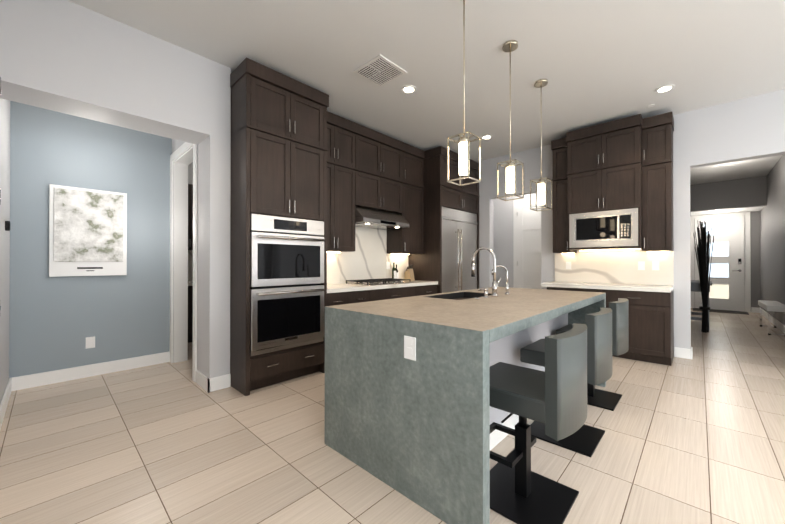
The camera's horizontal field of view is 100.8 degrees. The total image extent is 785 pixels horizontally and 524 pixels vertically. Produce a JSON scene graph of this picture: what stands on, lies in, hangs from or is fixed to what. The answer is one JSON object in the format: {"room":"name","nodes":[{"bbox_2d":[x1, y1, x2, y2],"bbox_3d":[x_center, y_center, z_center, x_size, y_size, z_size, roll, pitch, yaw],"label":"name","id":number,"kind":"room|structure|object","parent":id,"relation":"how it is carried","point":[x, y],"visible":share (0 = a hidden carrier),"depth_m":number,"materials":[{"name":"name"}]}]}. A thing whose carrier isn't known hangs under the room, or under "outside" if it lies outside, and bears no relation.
{"room":"kitchen","nodes":[
{"label":"kitchen","id":0,"kind":"room"},
{"bbox_2d":[0,98,9,403],"bbox_3d":[-0.057,-0.357,-0.395,10.200,3.120,0.150,0,0,43],"label":"wall","id":1,"kind":"structure","parent":0,"point":[4,217],"depth_m":2.71,"materials":[{"name":"grey paint"}]},
{"bbox_2d":[0,77,0,309],"bbox_3d":[-2.018,-0.012,1.631,0.925,2.425,0.098,0,0,43],"label":"door","id":2,"kind":"structure","parent":1,"relation":"in","point":[0,188],"depth_m":1.93,"materials":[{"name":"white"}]},
{"bbox_2d":[0,377,12,428],"bbox_3d":[-3.020,1.151,2.513,1.588,0.125,0.014,0,0,43],"label":"baseboard","id":3,"kind":"structure","parent":1,"relation":"attached to","point":[3,406],"depth_m":2.65,"materials":[{"name":"white wood"}]},
{"bbox_2d":[5,221,10,230],"bbox_3d":[-3.253,-0.305,2.746,0.084,0.084,0.028,0,0,43],"label":"thermostat","id":4,"kind":"object","parent":1,"relation":"attached to","point":[7,225],"visible":1,"depth_m":2.73,"materials":[{"name":"black plastic"}]},
{"bbox_2d":[9,101,171,377],"bbox_3d":[-3.216,-0.342,3.579,0.150,3.120,1.290,0,0,43],"label":"wall","id":5,"kind":"structure","parent":0,"point":[54,322],"depth_m":3.42,"materials":[{"name":"blue paint"}]},
{"bbox_2d":[49,184,126,276],"bbox_3d":[-3.204,-0.313,3.443,0.050,0.920,0.600,0,0,43],"label":"framed picture","id":6,"kind":"object","parent":5,"relation":"attached to","point":[87,232],"visible":0.98,"depth_m":3.41,"materials":[{"name":"white paper"}]},
{"bbox_2d":[86,336,94,348],"bbox_3d":[-3.217,0.857,3.458,0.007,0.118,0.075,0,0,43],"label":"electrical outlet plate","id":7,"kind":"object","parent":5,"relation":"attached to","point":[90,342],"depth_m":3.46,"materials":[{"name":"white plastic"}]},
{"bbox_2d":[13,351,169,390],"bbox_3d":[-3.145,1.155,3.526,0.014,0.125,1.256,0,0,43],"label":"baseboard","id":8,"kind":"structure","parent":5,"relation":"attached to","point":[45,378],"depth_m":3.43,"materials":[{"name":"white wood"}]},
{"bbox_2d":[0,0,209,144],"bbox_3d":[-2.293,-1.550,2.711,0.370,0.710,1.290,0,0,43],"label":"header beam","id":9,"kind":"structure","parent":0,"point":[67,57],"depth_m":2.51,"materials":[{"name":"grey paint"}]},
{"bbox_2d":[188,162,192,183],"bbox_3d":[-2.667,-0.332,6.272,0.150,3.120,3.080,0,0,43],"label":"wall","id":10,"kind":"structure","parent":0,"point":[190,173],"depth_m":5.42,"materials":[{"name":"grey paint"}]},
{"bbox_2d":[188,184,192,251],"bbox_3d":[-3.278,-0.711,5.259,0.350,1.030,0.747,0,0,43],"label":"upper cabinet","id":11,"kind":"object","parent":10,"relation":"attached to","point":[190,186],"depth_m":5.11,"materials":[{"name":"brown wood"}]},
{"bbox_2d":[172,60,226,377],"bbox_3d":[-2.748,-0.340,4.126,2.980,3.120,0.150,0,0,43],"label":"wall","id":12,"kind":"structure","parent":0,"point":[211,249],"depth_m":3.12,"materials":[{"name":"grey paint"}]},
{"bbox_2d":[169,142,197,381],"bbox_3d":[-2.305,-0.044,3.692,1.010,2.525,0.168,0,0,43],"label":"door frame","id":13,"kind":"structure","parent":12,"relation":"attached to","point":[178,346],"depth_m":3.94,"materials":[{"name":"white wood"}]},
{"bbox_2d":[196,370,210,392],"bbox_3d":[-1.843,1.154,3.151,0.366,0.125,0.014,0,0,43],"label":"baseboard","id":14,"kind":"structure","parent":12,"relation":"attached to","point":[205,383],"depth_m":3.11,"materials":[{"name":"white wood"}]},
{"bbox_2d":[226,67,230,373],"bbox_3d":[-1.721,-0.343,3.284,0.330,3.120,0.035,0,0,43],"label":"wall","id":15,"kind":"structure","parent":0,"point":[228,212],"depth_m":3.17,"materials":[{"name":"grey paint"}]},
{"bbox_2d":[230,58,325,221],"bbox_3d":[-1.268,-1.145,3.496,0.665,1.395,0.800,0,0,43],"label":"upper cabinet","id":16,"kind":"object","parent":15,"relation":"attached to","point":[299,150],"depth_m":3.17,"materials":[{"name":"brown wood"}]},
{"bbox_2d":[250,213,324,355],"bbox_3d":[-1.226,0.211,3.451,0.710,1.308,0.792,0,0,43],"label":"double oven","id":17,"kind":"object","parent":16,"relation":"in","point":[287,289],"visible":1,"depth_m":3.20,"materials":[{"name":"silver metal"}]},
{"bbox_2d":[323,110,357,253],"bbox_3d":[-0.855,-0.990,4.184,0.350,1.700,0.690,0,0,43],"label":"upper cabinet","id":18,"kind":"object","parent":0,"relation":"attached to","point":[341,134],"depth_m":4.14,"materials":[{"name":"brown wood"}]},
{"bbox_2d":[358,124,401,213],"bbox_3d":[-0.299,-1.298,4.774,0.350,1.080,0.930,0,0,43],"label":"upper cabinet","id":19,"kind":"object","parent":0,"relation":"attached to","point":[379,155],"depth_m":4.62,"materials":[{"name":"brown wood"}]},
{"bbox_2d":[355,206,408,229],"bbox_3d":[-0.242,-0.633,4.719,0.504,0.246,0.918,0,0,43],"label":"range hood","id":20,"kind":"object","parent":19,"relation":"attached to","point":[373,218],"visible":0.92,"depth_m":4.56,"materials":[{"name":"silver metal"}]},
{"bbox_2d":[0,308,784,523],"bbox_3d":[3.130,1.246,4.285,14.000,0.050,16.000,0,0,43],"label":"floor","id":21,"kind":"structure","parent":0,"point":[699,438],"depth_m":2.07,"materials":[{"name":"tile"}]},
{"bbox_2d":[188,284,192,342],"bbox_3d":[-3.179,0.792,5.160,0.620,0.864,0.747,0,0,43],"label":"base cabinet","id":22,"kind":"object","parent":21,"relation":"on","point":[190,290],"depth_m":4.88,"materials":[{"name":"brown wood"}]},
{"bbox_2d":[188,280,192,287],"bbox_3d":[-2.718,0.335,5.636,0.640,0.049,2.070,0,0,43],"label":"countertop","id":23,"kind":"structure","parent":22,"relation":"on","point":[190,282],"depth_m":4.87,"materials":[{"name":"grey"}]},
{"bbox_2d":[230,338,324,395],"bbox_3d":[-1.268,1.045,3.487,0.665,0.345,0.800,0,0,43],"label":"base cabinet","id":24,"kind":"object","parent":21,"relation":"on","point":[248,373],"depth_m":3.15,"materials":[{"name":"brown wood"}]},
{"bbox_2d":[323,286,369,337],"bbox_3d":[-0.757,0.788,4.085,0.620,0.864,0.690,0,0,43],"label":"base cabinet","id":25,"kind":"object","parent":21,"relation":"on","point":[330,299],"depth_m":3.84,"materials":[{"name":"brown wood"}]},
{"bbox_2d":[370,286,417,300],"bbox_3d":[-0.200,0.790,4.674,0.620,0.864,1.046,0,0,43],"label":"base cabinet","id":26,"kind":"object","parent":21,"relation":"on","point":[390,293],"depth_m":4.44,"materials":[{"name":"brown wood"}]},
{"bbox_2d":[327,280,437,292],"bbox_3d":[-0.245,0.331,4.614,0.640,0.049,2.156,0,0,43],"label":"countertop","id":27,"kind":"structure","parent":26,"relation":"on","point":[334,288],"depth_m":4.22,"materials":[{"name":"white stone"}]},
{"bbox_2d":[344,278,413,285],"bbox_3d":[-0.179,0.280,4.655,0.520,0.051,0.900,0,0,43],"label":"cooktop","id":28,"kind":"object","parent":27,"relation":"in","point":[372,282],"visible":1,"depth_m":4.50,"materials":[{"name":"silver metal"}]},
{"bbox_2d":[392,263,396,278],"bbox_3d":[0.022,0.158,5.187,0.061,0.299,0.060,0,0,43],"label":"oil bottle","id":29,"kind":"object","parent":27,"relation":"on","point":[395,273],"depth_m":5.17,"materials":[{"name":"clear glass"}]},
{"bbox_2d":[404,265,414,280],"bbox_3d":[0.285,0.175,5.394,0.140,0.268,0.100,0,0,43],"label":"knife block","id":30,"kind":"object","parent":27,"relation":"on","point":[409,273],"visible":1,"depth_m":5.36,"materials":[{"name":"beige wood"}]},
{"bbox_2d":[418,284,437,295],"bbox_3d":[0.304,0.792,5.208,0.620,0.864,0.540,0,0,43],"label":"base cabinet","id":31,"kind":"object","parent":21,"relation":"on","point":[427,289],"depth_m":5.01,"materials":[{"name":"brown wood"}]},
{"bbox_2d":[325,311,572,511],"bbox_3d":[0.692,0.788,2.760,0.832,0.855,2.448,0,0,43],"label":"kitchen island","id":32,"kind":"object","parent":21,"relation":"on","point":[411,414],"depth_m":1.70,"materials":[{"name":"stone"}]},
{"bbox_2d":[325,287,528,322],"bbox_3d":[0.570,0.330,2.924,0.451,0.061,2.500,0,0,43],"label":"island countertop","id":33,"kind":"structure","parent":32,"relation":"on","point":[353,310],"depth_m":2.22,"materials":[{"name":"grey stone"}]},
{"bbox_2d":[429,291,488,298],"bbox_3d":[0.629,0.423,2.937,0.404,0.238,0.724,0,0,43],"label":"sink","id":34,"kind":"object","parent":33,"relation":"in","point":[457,294],"depth_m":3.21,"materials":[{"name":"metal"}]},
{"bbox_2d":[475,288,488,298],"bbox_3d":[0.717,0.261,2.685,0.095,0.075,0.194,0,0,43],"label":"soap dispenser","id":35,"kind":"object","parent":33,"relation":"on","point":[485,293],"visible":1,"depth_m":2.71,"materials":[{"name":"silver metal"}]},
{"bbox_2d":[471,247,500,295],"bbox_3d":[0.842,0.081,2.936,0.258,0.438,0.110,0,0,43],"label":"faucet","id":36,"kind":"object","parent":33,"relation":"on","point":[494,287],"visible":1,"depth_m":2.85,"materials":[{"name":"silver metal"}]},
{"bbox_2d":[492,265,509,294],"bbox_3d":[1.016,0.164,3.021,0.137,0.272,0.131,0,0,43],"label":"filter faucet","id":37,"kind":"object","parent":33,"relation":"on","point":[507,286],"visible":0.81,"depth_m":2.99,"materials":[{"name":"silver metal"}]},
{"bbox_2d":[369,289,604,346],"bbox_3d":[0.986,0.329,2.531,0.704,0.061,2.500,0,0,43],"label":"island countertop","id":38,"kind":"structure","parent":32,"relation":"on","point":[481,321],"depth_m":1.87,"materials":[{"name":"grey stone"}]},
{"bbox_2d":[442,207,477,292],"bbox_3d":[0.974,0.166,5.816,0.703,2.116,1.170,0,0,43],"label":"refrigerator","id":39,"kind":"object","parent":21,"relation":"on","point":[459,237],"visible":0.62,"depth_m":5.53,"materials":[{"name":"silver metal"}]},
{"bbox_2d":[490,323,586,523],"bbox_3d":[0.693,0.768,1.677,0.520,0.885,0.470,0,0,43],"label":"stool","id":40,"kind":"object","parent":21,"relation":"on","point":[553,397],"visible":0.81,"depth_m":1.55,"materials":[{"name":"grey leather"}]},
{"bbox_2d":[520,308,611,456],"bbox_3d":[1.234,0.770,2.294,0.520,0.885,0.470,0,0,43],"label":"stool","id":41,"kind":"object","parent":21,"relation":"on","point":[584,439],"visible":0.54,"depth_m":2.09,"materials":[{"name":"grey leather"}]},
{"bbox_2d":[547,287,594,291],"bbox_3d":[2.699,0.790,4.648,0.737,0.864,0.620,0,0,43],"label":"base cabinet","id":42,"kind":"object","parent":21,"relation":"on","point":[548,288],"depth_m":4.45,"materials":[{"name":"brown wood"}]},
{"bbox_2d":[541,281,673,292],"bbox_3d":[2.893,0.331,4.453,1.430,0.049,0.640,0,0,43],"label":"countertop","id":43,"kind":"structure","parent":42,"relation":"on","point":[638,287],"depth_m":4.22,"materials":[{"name":"white stone"}]},
{"bbox_2d":[556,298,628,410],"bbox_3d":[1.804,0.773,2.926,0.520,0.885,0.470,0,0,43],"label":"stool","id":44,"kind":"object","parent":21,"relation":"on","point":[603,399],"visible":0.52,"depth_m":2.71,"materials":[{"name":"grey leather"}]},
{"bbox_2d":[595,289,673,365],"bbox_3d":[3.152,0.788,4.221,0.738,0.864,0.620,0,0,43],"label":"base cabinet","id":45,"kind":"object","parent":21,"relation":"on","point":[651,314],"depth_m":3.90,"materials":[{"name":"brown wood"}]},
{"bbox_2d":[691,280,711,321],"bbox_3d":[5.823,0.798,6.214,0.410,0.860,1.000,0,0,43],"label":"console table","id":46,"kind":"object","parent":21,"relation":"on","point":[695,286],"visible":0.38,"depth_m":5.88,"materials":[{"name":"grey wood"}]},
{"bbox_2d":[693,221,714,332],"bbox_3d":[5.438,0.252,5.660,0.277,1.947,0.461,0,0,43],"label":"bundle","id":47,"kind":"object","parent":21,"relation":"on","point":[704,242],"visible":1,"depth_m":5.64,"materials":[{"name":"black plant"}]},
{"bbox_2d":[693,308,748,314],"bbox_3d":[8.180,1.229,8.126,0.970,0.012,0.520,0,0,43],"label":"doormat","id":48,"kind":"object","parent":21,"relation":"on","point":[723,311],"visible":1,"depth_m":8.02,"materials":[{"name":"grey"}]},
{"bbox_2d":[758,300,784,336],"bbox_3d":[6.739,0.976,5.760,0.245,0.500,1.100,0,0,43],"label":"bench","id":49,"kind":"object","parent":21,"relation":"on","point":[772,306],"visible":1,"depth_m":5.44,"materials":[{"name":"white"}]},
{"bbox_2d":[387,142,425,253],"bbox_3d":[0.206,-0.986,5.308,0.350,1.700,0.540,0,0,43],"label":"upper cabinet","id":50,"kind":"object","parent":0,"relation":"attached to","point":[411,239],"depth_m":5.19,"materials":[{"name":"brown wood"}]},
{"bbox_2d":[68,0,784,184],"bbox_3d":[3.130,-1.925,4.297,14.000,0.050,16.000,0,0,43],"label":"ceiling","id":51,"kind":"structure","parent":0,"point":[594,62],"depth_m":2.98,"materials":[{"name":"white paint"}]},
{"bbox_2d":[353,54,406,86],"bbox_3d":[-0.122,-1.895,3.242,0.380,0.016,0.380,0,0,43],"label":"ceiling vent","id":52,"kind":"object","parent":51,"relation":"in","point":[379,70],"visible":1,"depth_m":3.22,"materials":[{"name":"white metal"}]},
{"bbox_2d":[401,85,416,93],"bbox_3d":[0.179,-1.898,3.564,0.168,0.007,0.169,0,0,43],"label":"recessed light","id":53,"kind":"object","parent":51,"relation":"in","point":[408,89],"depth_m":3.57,"materials":[{"name":"white"}]},
{"bbox_2d":[447,0,480,185],"bbox_3d":[0.500,-1.232,2.267,0.169,1.349,0.169,0,0,43],"label":"pendant light","id":54,"kind":"object","parent":51,"relation":"hanging from","point":[463,142],"visible":1,"depth_m":2.26,"materials":[{"name":"silver metal"}]},
{"bbox_2d":[481,135,491,139],"bbox_3d":[1.428,-1.893,4.915,0.165,0.007,0.170,0,0,43],"label":"recessed light","id":55,"kind":"object","parent":51,"relation":"in","point":[484,137],"depth_m":4.93,"materials":[{"name":"white"}]},
{"bbox_2d":[497,40,523,200],"bbox_3d":[1.032,-1.230,2.844,0.169,1.349,0.169,0,0,43],"label":"pendant light","id":56,"kind":"object","parent":51,"relation":"hanging from","point":[510,46],"visible":1,"depth_m":2.83,"materials":[{"name":"white glass"}]},
{"bbox_2d":[530,79,551,210],"bbox_3d":[1.570,-1.227,3.429,0.169,1.349,0.169,0,0,43],"label":"pendant light","id":57,"kind":"object","parent":51,"relation":"hanging from","point":[540,184],"visible":1,"depth_m":3.42,"materials":[{"name":"silver metal"}]},
{"bbox_2d":[655,85,674,92],"bbox_3d":[2.982,-1.898,3.556,0.162,0.007,0.174,0,0,43],"label":"recessed light","id":58,"kind":"object","parent":51,"relation":"in","point":[666,88],"depth_m":3.56,"materials":[{"name":"white"}]},
{"bbox_2d":[493,193,535,287],"bbox_3d":[2.711,-0.331,6.578,2.250,3.120,0.150,0,0,43],"label":"wall","id":59,"kind":"structure","parent":0,"point":[502,230],"depth_m":6.83,"materials":[{"name":"grey paint"}]},
{"bbox_2d":[513,196,537,287],"bbox_3d":[2.848,-0.037,6.329,0.990,2.530,0.018,0,0,43],"label":"door frame","id":60,"kind":"structure","parent":59,"relation":"attached to","point":[515,239],"depth_m":6.63,"materials":[{"name":"white wood"}]},
{"bbox_2d":[517,200,540,288],"bbox_3d":[2.814,0.006,6.300,0.810,2.425,0.099,0,0,43],"label":"pantry door","id":61,"kind":"structure","parent":59,"relation":"in","point":[529,245],"depth_m":6.43,"materials":[{"name":"white wood"}]},
{"bbox_2d":[477,111,690,348],"bbox_3d":[2.497,-0.335,5.376,3.590,3.120,0.150,0,0,43],"label":"wall","id":62,"kind":"structure","parent":0,"point":[530,159],"depth_m":5.22,"materials":[{"name":"grey paint"}]},
{"bbox_2d":[426,146,477,217],"bbox_3d":[0.944,-1.366,5.850,0.680,0.935,1.180,0,0,43],"label":"upper cabinet","id":63,"kind":"object","parent":62,"relation":"attached to","point":[440,193],"depth_m":5.33,"materials":[{"name":"brown wood"}]},
{"bbox_2d":[551,136,578,252],"bbox_3d":[2.611,-0.977,4.924,0.240,1.680,0.350,0,0,43],"label":"upper cabinet","id":64,"kind":"object","parent":62,"relation":"attached to","point":[559,147],"depth_m":4.81,"materials":[{"name":"brown wood"}]},
{"bbox_2d":[566,262,570,268],"bbox_3d":[2.723,0.053,5.024,0.075,0.118,0.007,0,0,43],"label":"electrical outlet plate","id":65,"kind":"object","parent":62,"relation":"attached to","point":[568,264],"depth_m":5.02,"materials":[{"name":"white plastic"}]},
{"bbox_2d":[567,114,642,215],"bbox_3d":[2.955,-1.259,4.510,0.826,1.160,0.480,0,0,43],"label":"upper cabinet","id":66,"kind":"object","parent":62,"relation":"attached to","point":[624,163],"depth_m":4.30,"materials":[{"name":"brown wood"}]},
{"bbox_2d":[569,208,638,247],"bbox_3d":[2.945,-0.439,4.496,0.782,0.476,0.450,0,0,43],"label":"microwave","id":67,"kind":"object","parent":66,"relation":"in","point":[615,228],"visible":1,"depth_m":4.32,"materials":[{"name":"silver metal"}]},
{"bbox_2d":[555,251,673,285],"bbox_3d":[3.107,0.085,4.681,1.430,0.441,0.020,0,0,43],"label":"backsplash","id":68,"kind":"structure","parent":62,"relation":"attached to","point":[617,267],"depth_m":4.60,"materials":[{"name":"stone"}]},
{"bbox_2d":[638,261,644,269],"bbox_3d":[3.377,0.051,4.406,0.075,0.118,0.007,0,0,43],"label":"electrical outlet plate","id":69,"kind":"object","parent":62,"relation":"attached to","point":[641,264],"depth_m":4.40,"materials":[{"name":"white plastic"}]},
{"bbox_2d":[652,261,658,269],"bbox_3d":[3.486,0.051,4.303,0.075,0.118,0.007,0,0,43],"label":"electrical outlet plate","id":70,"kind":"object","parent":62,"relation":"attached to","point":[655,264],"depth_m":4.30,"materials":[{"name":"white plastic"}]},
{"bbox_2d":[639,112,673,251],"bbox_3d":[3.407,-0.980,4.172,0.290,1.680,0.350,0,0,43],"label":"upper cabinet","id":71,"kind":"object","parent":62,"relation":"attached to","point":[656,214],"depth_m":4.05,"materials":[{"name":"brown wood"}]},
{"bbox_2d":[561,249,668,253],"bbox_3d":[3.094,-0.151,4.609,1.270,0.050,0.040,0,0,43],"label":"under-cabinet light","id":72,"kind":"object","parent":71,"relation":"attached to","point":[612,249],"visible":0.95,"depth_m":4.55,"materials":[{"name":"white plastic"}]},
{"bbox_2d":[690,89,784,167],"bbox_3d":[5.769,-1.562,2.292,5.410,0.690,0.150,0,0,43],"label":"header","id":73,"kind":"object","parent":62,"relation":"attached to","point":[749,128],"visible":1,"depth_m":3.81,"materials":[{"name":"grey paint"}]},
{"bbox_2d":[694,211,759,310],"bbox_3d":[8.494,-0.324,8.406,1.650,3.120,0.150,0,0,43],"label":"wall","id":74,"kind":"structure","parent":0,"point":[755,250],"depth_m":7.95,"materials":[{"name":"grey paint"}]},
{"bbox_2d":[695,215,744,311],"bbox_3d":[8.374,0.034,8.335,0.900,2.385,0.104,0,0,43],"label":"front door","id":75,"kind":"structure","parent":74,"relation":"in","point":[727,290],"depth_m":8.26,"materials":[{"name":"white wood"}]},
{"bbox_2d":[690,212,750,311],"bbox_3d":[8.406,-0.014,8.369,1.110,2.500,0.018,0,0,43],"label":"door frame","id":76,"kind":"structure","parent":74,"relation":"attached to","point":[747,250],"depth_m":8.04,"materials":[{"name":"white wood"}]},
{"bbox_2d":[690,206,764,215],"bbox_3d":[8.117,-1.260,8.010,1.350,0.050,0.950,0,0,43],"label":"ceiling","id":77,"kind":"structure","parent":0,"point":[737,210],"depth_m":7.94,"materials":[{"name":"white paint"}]},
{"bbox_2d":[690,176,766,211],"bbox_3d":[7.739,-1.562,7.611,1.350,0.650,0.150,0,0,43],"label":"beam","id":78,"kind":"structure","parent":0,"point":[737,193],"depth_m":7.48,"materials":[{"name":"grey paint"}]},
{"bbox_2d":[760,155,784,324],"bbox_3d":[6.870,-0.335,5.594,0.150,3.120,6.170,0,0,43],"label":"wall","id":79,"kind":"structure","parent":0,"point":[772,250],"depth_m":6.40,"materials":[{"name":"grey paint"}]},
{"bbox_2d":[759,308,783,331],"bbox_3d":[6.809,1.163,5.646,0.014,0.125,6.166,0,0,43],"label":"baseboard","id":80,"kind":"structure","parent":79,"relation":"attached to","point":[779,325],"depth_m":6.40,"materials":[{"name":"white wood"}]},
{"bbox_3d":[0.180,-0.334,5.646,0.150,3.120,6.080,0,0,43],"label":"wall","id":81,"kind":"structure","parent":0,"visible":0},
{"bbox_2d":[327,226,407,284],"bbox_3d":[-0.471,-0.107,4.830,0.020,0.825,2.156,0,0,43],"label":"backsplash","id":82,"kind":"structure","parent":81,"relation":"attached to","point":[369,257],"depth_m":4.88,"materials":[{"name":"stone"}]}
]}

